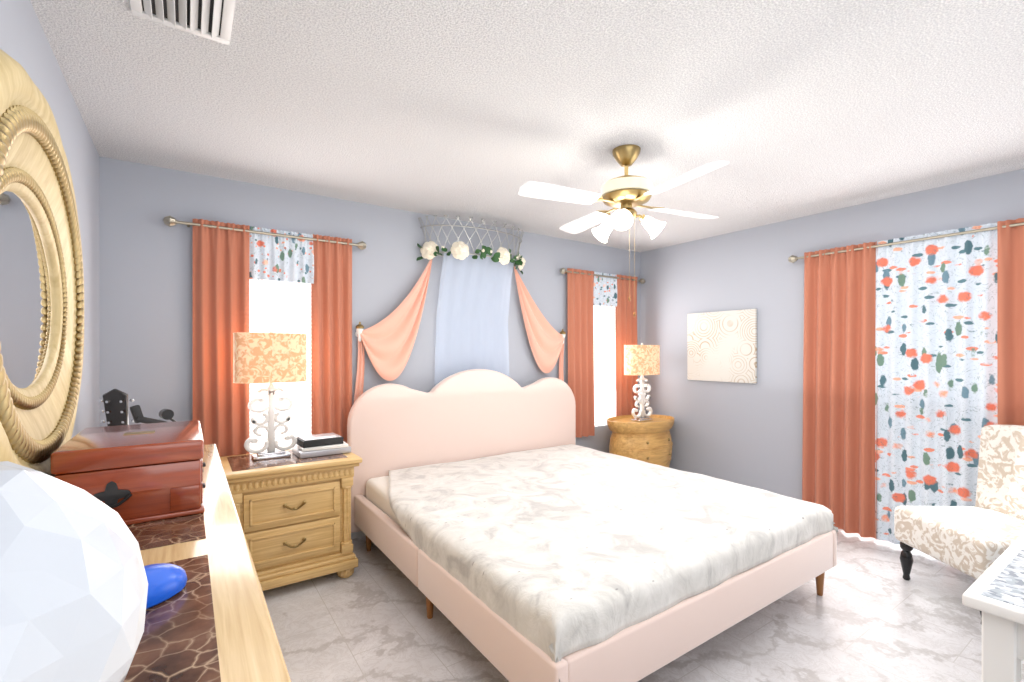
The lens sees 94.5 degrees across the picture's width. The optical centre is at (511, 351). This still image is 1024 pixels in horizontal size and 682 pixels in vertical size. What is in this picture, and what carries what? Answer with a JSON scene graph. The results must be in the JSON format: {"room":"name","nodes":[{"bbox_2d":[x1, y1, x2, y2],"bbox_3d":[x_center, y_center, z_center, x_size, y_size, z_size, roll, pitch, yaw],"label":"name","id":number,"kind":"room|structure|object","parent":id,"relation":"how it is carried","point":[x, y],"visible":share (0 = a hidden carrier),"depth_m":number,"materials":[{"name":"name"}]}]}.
{"room":"bedroom","nodes":[
{"label":"bedroom","id":0,"kind":"room"},
{"bbox_2d":[0,0,98,438],"bbox_3d":[-1.166,0.130,0.885,0.120,2.440,4.180,0,0,-35],"label":"wall","id":1,"kind":"structure","parent":0,"point":[24,43],"depth_m":2.13,"materials":[{"name":"grey paint"}]},
{"bbox_2d":[0,49,83,476],"bbox_3d":[-1.269,-0.150,1.263,0.136,1.073,1.490,0,0,-35],"label":"oval mirror","id":2,"kind":"object","parent":1,"relation":"attached to","point":[41,312],"visible":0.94,"depth_m":1.26,"materials":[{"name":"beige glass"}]},
{"bbox_2d":[98,389,133,425],"bbox_3d":[-1.892,0.730,2.346,0.361,1.116,0.304,0,0,-35],"label":"guitar","id":3,"kind":"object","parent":1,"relation":"attached to","point":[115,401],"visible":0.25,"depth_m":2.22,"materials":[{"name":"black wood"}]},
{"bbox_2d":[99,156,639,452],"bbox_3d":[-0.480,0.130,3.965,4.740,2.440,0.120,0,0,-35],"label":"wall","id":4,"kind":"structure","parent":0,"point":[145,308],"depth_m":3.28,"materials":[{"name":"grey paint"}]},
{"bbox_2d":[163,216,365,456],"bbox_3d":[-1.550,0.015,3.102,1.185,1.630,0.090,0,0,-35],"label":"curtain","id":5,"kind":"object","parent":4,"relation":"hanging from","point":[248,278],"visible":0.75,"depth_m":3.08,"materials":[{"name":"orange fabric"}]},
{"bbox_2d":[351,531,365,538],"bbox_3d":[-0.443,1.310,3.910,4.500,0.080,0.015,0,0,-34],"label":"baseboard","id":6,"kind":"structure","parent":4,"relation":"attached to","point":[357,534],"depth_m":3.42,"materials":[{"name":"white paint"}]},
{"bbox_2d":[354,215,565,401],"bbox_3d":[-0.252,-0.238,3.878,2.011,1.626,0.281,0,0,-35],"label":"canopy","id":7,"kind":"object","parent":4,"relation":"attached to","point":[387,342],"visible":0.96,"depth_m":3.78,"materials":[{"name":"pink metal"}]},
{"bbox_2d":[560,268,644,437],"bbox_3d":[0.937,0.015,4.811,1.190,1.630,0.090,0,0,-35],"label":"curtain","id":8,"kind":"object","parent":4,"relation":"hanging from","point":[602,326],"visible":0.94,"depth_m":4.79,"materials":[{"name":"orange fabric"}]},
{"bbox_2d":[30,0,1023,251],"bbox_3d":[0.737,-1.140,2.193,4.740,0.100,4.420,0,0,-35],"label":"ceiling","id":9,"kind":"structure","parent":0,"point":[474,110],"depth_m":2.04,"materials":[{"name":"white paint"}]},
{"bbox_2d":[129,0,235,44],"bbox_3d":[-1.005,-1.079,1.445,0.270,0.021,0.360,0,0,-35],"label":"ceiling vent","id":10,"kind":"object","parent":9,"relation":"in","point":[208,19],"visible":1,"depth_m":1.52,"materials":[{"name":"white metal"}]},
{"bbox_2d":[518,144,728,317],"bbox_3d":[0.618,-0.637,2.561,0.954,0.904,0.954,0,0,20],"label":"ceiling fan","id":11,"kind":"object","parent":9,"relation":"hanging from","point":[625,194],"visible":1,"depth_m":2.48,"materials":[{"name":"gold metal"}]},
{"bbox_2d":[263,529,1023,681],"bbox_3d":[0.737,1.400,2.193,4.740,0.100,4.420,0,0,-35],"label":"floor","id":12,"kind":"structure","parent":0,"point":[871,614],"depth_m":2.28,"materials":[{"name":"stone"}]},
{"bbox_2d":[123,444,290,681],"bbox_3d":[-0.937,0.889,1.128,0.503,0.922,2.320,0,0,-35],"label":"dresser","id":13,"kind":"object","parent":12,"relation":"on","point":[211,621],"visible":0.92,"depth_m":0.79,"materials":[{"name":"brown wood"}]},
{"bbox_2d":[0,461,147,681],"bbox_3d":[-0.553,0.272,0.470,0.304,0.312,0.312,0,0,-35],"label":"globe","id":14,"kind":"object","parent":13,"relation":"on","point":[73,588],"visible":1,"depth_m":0.46,"materials":[{"name":"white"}]},
{"bbox_2d":[50,420,205,524],"bbox_3d":[-1.064,0.330,1.357,0.307,0.196,0.458,0,0,-35],"label":"jewelry box","id":15,"kind":"object","parent":13,"relation":"on","point":[136,473],"visible":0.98,"depth_m":1.20,"materials":[{"name":"brown wood"}]},
{"bbox_2d":[130,405,176,423],"bbox_3d":[-1.478,0.322,1.969,0.174,0.212,0.100,0,0,-35],"label":"gadget","id":16,"kind":"object","parent":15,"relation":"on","point":[139,417],"visible":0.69,"depth_m":1.94,"materials":[{"name":"black"}]},
{"bbox_2d":[144,563,186,608],"bbox_3d":[-0.640,0.401,0.815,0.133,0.055,0.123,0,0,-35],"label":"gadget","id":17,"kind":"object","parent":13,"relation":"on","point":[166,581],"visible":0.25,"depth_m":0.82,"materials":[{"name":"blue plastic"}]},
{"bbox_2d":[220,449,361,590],"bbox_3d":[-1.347,0.992,2.842,0.740,0.716,0.530,0,0,-35],"label":"nightstand","id":18,"kind":"object","parent":12,"relation":"on","point":[294,511],"visible":0.85,"depth_m":2.67,"materials":[{"name":"brown wood"}]},
{"bbox_2d":[233,330,306,460],"bbox_3d":[-1.449,0.251,2.850,0.396,0.763,0.216,0,0,-35],"label":"lamp","id":19,"kind":"object","parent":18,"relation":"on","point":[271,357],"visible":1,"depth_m":2.79,"materials":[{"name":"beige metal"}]},
{"bbox_2d":[292,433,350,458],"bbox_3d":[-1.196,0.581,2.976,0.306,0.102,0.229,0,0,-35],"label":"stack","id":20,"kind":"object","parent":18,"relation":"on","point":[315,445],"visible":0.96,"depth_m":2.90,"materials":[{"name":"white paper"}]},
{"bbox_2d":[347,369,837,681],"bbox_3d":[0.337,0.745,2.971,2.080,1.210,2.249,0,0,-35],"label":"bed","id":21,"kind":"object","parent":12,"relation":"on","point":[509,528],"visible":1,"depth_m":2.34,"materials":[{"name":"beige fabric"}]},
{"bbox_2d":[388,444,837,681],"bbox_3d":[0.366,0.945,2.923,2.014,0.249,2.137,0,0,-34],"label":"duvet","id":22,"kind":"object","parent":21,"relation":"on","point":[577,562],"depth_m":2.17,"materials":[{"name":"fabric"}]},
{"bbox_2d":[607,414,674,467],"bbox_3d":[1.260,1.000,4.628,0.792,0.700,0.503,0,0,-35],"label":"nightstand","id":23,"kind":"object","parent":12,"relation":"on","point":[651,442],"visible":0.62,"depth_m":4.40,"materials":[{"name":"brown wood"}]},
{"bbox_2d":[624,343,659,421],"bbox_3d":[1.282,0.295,4.667,0.396,0.763,0.216,0,0,-35],"label":"lamp","id":24,"kind":"object","parent":23,"relation":"on","point":[641,359],"visible":1,"depth_m":4.59,"materials":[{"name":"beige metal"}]},
{"bbox_2d":[894,425,1023,624],"bbox_3d":[2.610,0.883,2.564,0.649,0.936,0.580,0,0,1],"label":"slipper chair","id":25,"kind":"object","parent":12,"relation":"on","point":[981,536],"visible":0.81,"depth_m":2.66,"materials":[{"name":"beige fabric"}]},
{"bbox_2d":[962,532,1023,681],"bbox_3d":[1.817,0.977,1.152,1.100,0.747,0.840,0,0,-35],"label":"table","id":26,"kind":"object","parent":12,"relation":"on","point":[994,592],"visible":1,"depth_m":1.16,"materials":[{"name":"white paint"}]},
{"bbox_2d":[640,168,1023,499],"bbox_3d":[2.641,0.130,3.502,0.120,2.440,4.180,0,0,-35],"label":"wall","id":27,"kind":"structure","parent":0,"point":[749,434],"depth_m":4.11,"materials":[{"name":"grey paint"}]},
{"bbox_2d":[687,309,756,383],"bbox_3d":[1.932,-0.050,4.398,0.030,0.650,0.680,0,0,-35],"label":"picture","id":28,"kind":"object","parent":27,"relation":"attached to","point":[721,346],"visible":0.98,"depth_m":4.35},
{"bbox_2d":[788,218,1023,548],"bbox_3d":[2.946,0.275,2.868,0.094,2.120,2.415,0,0,-35],"label":"curtain","id":29,"kind":"object","parent":27,"relation":"hanging from","point":[913,365],"visible":0.88,"depth_m":3.23,"materials":[{"name":"orange fabric"}]}
]}

